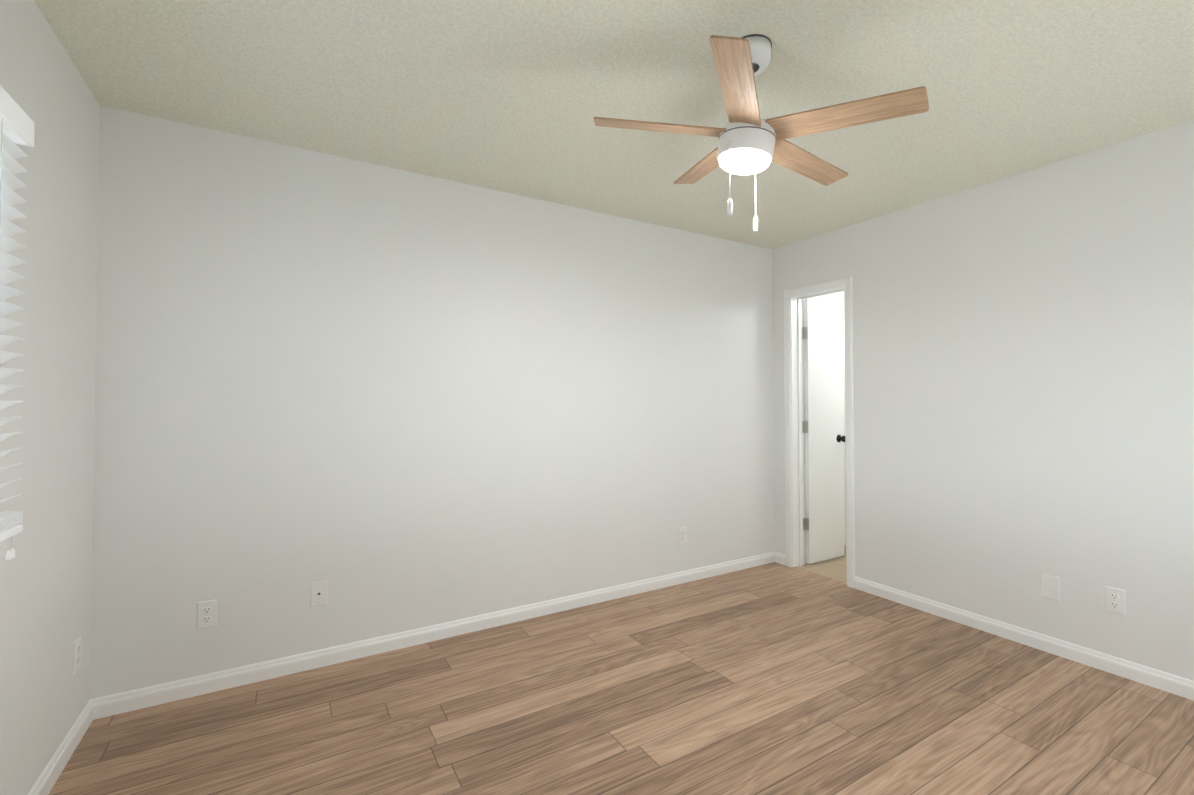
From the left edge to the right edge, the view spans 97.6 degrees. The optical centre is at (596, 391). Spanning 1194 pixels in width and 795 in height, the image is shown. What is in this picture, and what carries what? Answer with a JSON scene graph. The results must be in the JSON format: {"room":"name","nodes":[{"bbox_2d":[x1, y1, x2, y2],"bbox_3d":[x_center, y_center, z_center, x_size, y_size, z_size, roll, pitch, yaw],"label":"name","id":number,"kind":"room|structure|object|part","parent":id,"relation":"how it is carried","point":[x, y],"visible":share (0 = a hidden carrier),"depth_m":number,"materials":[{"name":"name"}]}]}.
{"room":"empty bedroom","nodes":[
{"label":"empty bedroom","id":0,"kind":"room"},
{"bbox_2d":[0,0,99,794],"bbox_3d":[-1.229,0.047,0.675,0.120,2.440,3.200,1,-1,-31],"label":"wall","id":1,"kind":"structure","parent":0,"point":[45,594],"depth_m":1.67,"materials":[{"name":"paint"}]},
{"bbox_2d":[0,85,33,559],"bbox_3d":[-1.140,-0.160,0.732,0.080,1.134,1.488,1,-1,-31],"label":"window blind","id":2,"kind":"object","parent":1,"relation":"attached to","point":[16,124],"visible":1,"depth_m":1.32,"materials":[{"name":"white plastic"}]},
{"bbox_2d":[28,700,92,794],"bbox_3d":[-1.172,1.229,0.689,0.013,0.078,3.200,1,-1,-31],"label":"baseboard","id":3,"kind":"structure","parent":1,"relation":"attached to","point":[51,772],"depth_m":1.79,"materials":[{"name":"paint"}]},
{"bbox_2d":[72,636,80,674],"bbox_3d":[-1.904,0.967,1.917,0.008,0.115,0.070,1,-1,-31],"label":"electrical outlet","id":4,"kind":"object","parent":1,"relation":"attached to","point":[76,664],"visible":1,"depth_m":1.91,"materials":[{"name":"white plastic"}]},
{"bbox_2d":[90,105,845,698],"bbox_3d":[0.291,0.096,3.514,5.640,2.440,0.120,1,-1,-31],"label":"wall","id":5,"kind":"structure","parent":0,"point":[382,401],"depth_m":2.63,"materials":[{"name":"paint"}]},
{"bbox_2d":[197,599,216,629],"bbox_3d":[-1.678,0.962,2.250,0.070,0.115,0.008,1,-1,-31],"label":"electrical outlet","id":6,"kind":"object","parent":5,"relation":"attached to","point":[206,614],"visible":1,"depth_m":2.25,"materials":[{"name":"white plastic"}]},
{"bbox_2d":[310,580,326,606],"bbox_3d":[-1.312,0.955,2.468,0.070,0.115,0.008,1,-1,-31],"label":"wall plate","id":7,"kind":"object","parent":5,"relation":"attached to","point":[318,596],"visible":1,"depth_m":2.47,"materials":[{"name":"white plastic"}]},
{"bbox_2d":[90,552,774,719],"bbox_3d":[-0.304,1.270,3.061,3.935,0.078,0.013,1,-1,-31],"label":"baseboard","id":8,"kind":"structure","parent":5,"relation":"attached to","point":[128,701],"depth_m":2.59,"materials":[{"name":"paint"}]},
{"bbox_2d":[678,527,685,544],"bbox_3d":[0.588,0.996,3.600,0.070,0.115,0.008,1,-1,-31],"label":"electrical outlet","id":9,"kind":"object","parent":5,"relation":"attached to","point":[681,535],"visible":1,"depth_m":3.60,"materials":[{"name":"white plastic"}]},
{"bbox_2d":[34,0,1193,249],"bbox_3d":[1.141,-1.178,2.110,5.640,0.060,3.440,1,-1,-31],"label":"ceiling","id":10,"kind":"structure","parent":0,"point":[512,96],"depth_m":1.96,"materials":[{"name":"beige paint"}]},
{"bbox_2d":[593,34,928,231],"bbox_3d":[0.532,-0.861,1.783,0.978,0.598,1.013,5,3,-31],"label":"fan","id":11,"kind":"object","parent":10,"relation":"hanging from","point":[751,141],"visible":1,"depth_m":1.68,"materials":[{"name":"brown wood"}]},
{"bbox_3d":[0.210,-0.897,1.777,0.442,0.028,0.103,7,2,3],"label":"blade","id":12,"kind":"part","parent":11,"relation":"part of","materials":[{"name":"brown wood"}]},
{"bbox_3d":[0.431,-0.884,2.050,0.103,0.028,0.442,6,3,-15],"label":"blade","id":13,"kind":"part","parent":11,"relation":"part of","materials":[{"name":"brown wood"}]},
{"bbox_3d":[0.400,-0.863,1.483,0.103,0.028,0.442,7,3,21],"label":"blade","id":14,"kind":"part","parent":11,"relation":"part of","materials":[{"name":"brown wood"}]},
{"bbox_3d":[0.757,-0.842,1.926,0.442,0.028,0.103,5,3,-33],"label":"blade","id":15,"kind":"part","parent":11,"relation":"part of","materials":[{"name":"brown wood"}]},
{"bbox_3d":[0.738,-0.829,1.575,0.442,0.028,0.103,8,3,39],"label":"blade","id":16,"kind":"part","parent":11,"relation":"part of","materials":[{"name":"brown wood"}]},
{"bbox_2d":[48,545,1193,794],"bbox_3d":[1.141,1.316,2.067,5.640,0.050,3.440,1,-1,-31],"label":"floor","id":17,"kind":"structure","parent":0,"point":[774,678],"depth_m":2.08,"materials":[{"name":"brown wood"}]},
{"bbox_2d":[773,120,1193,680],"bbox_3d":[2.262,0.583,2.748,0.140,3.440,3.200,1,-1,-31],"label":"wall","id":18,"kind":"structure","parent":0,"point":[1023,358],"depth_m":2.67,"materials":[{"name":"paint"}]},
{"bbox_2d":[774,551,785,564],"bbox_3d":[1.405,1.286,4.024,0.013,0.078,0.110,1,-1,-31],"label":"baseboard","id":19,"kind":"structure","parent":18,"relation":"attached to","point":[779,558],"depth_m":4.02,"materials":[{"name":"paint"}]},
{"bbox_2d":[784,276,854,587],"bbox_3d":[1.643,0.272,3.792,0.172,2.097,0.562,1,-1,-31],"label":"door frame","id":20,"kind":"structure","parent":18,"relation":"attached to","point":[846,282],"depth_m":3.95,"materials":[{"name":"paint"}]},
{"bbox_2d":[804,299,844,563],"bbox_3d":[1.785,0.305,4.107,0.440,2.019,0.163,1,-1,-31],"label":"door","id":21,"kind":"structure","parent":18,"relation":"in","point":[823,432],"depth_m":4.08,"materials":[{"name":"paint"}]},
{"bbox_2d":[854,576,1193,700],"bbox_3d":[2.369,1.258,2.408,0.013,0.078,2.528,1,-1,-31],"label":"baseboard","id":22,"kind":"structure","parent":18,"relation":"attached to","point":[1162,680],"depth_m":2.62,"materials":[{"name":"paint"}]},
{"bbox_2d":[1042,573,1059,600],"bbox_3d":[2.258,0.976,2.605,0.007,0.115,0.070,1,-1,-31],"label":"blank wall plate","id":23,"kind":"object","parent":18,"relation":"attached to","point":[1050,587],"visible":1,"depth_m":2.60,"materials":[{"name":"white plastic"}]},
{"bbox_2d":[1105,586,1125,615],"bbox_3d":[2.379,0.962,2.402,0.008,0.115,0.070,1,-1,-31],"label":"electrical outlet","id":24,"kind":"object","parent":18,"relation":"attached to","point":[1115,600],"visible":1,"depth_m":2.40,"materials":[{"name":"white plastic"}]}
]}

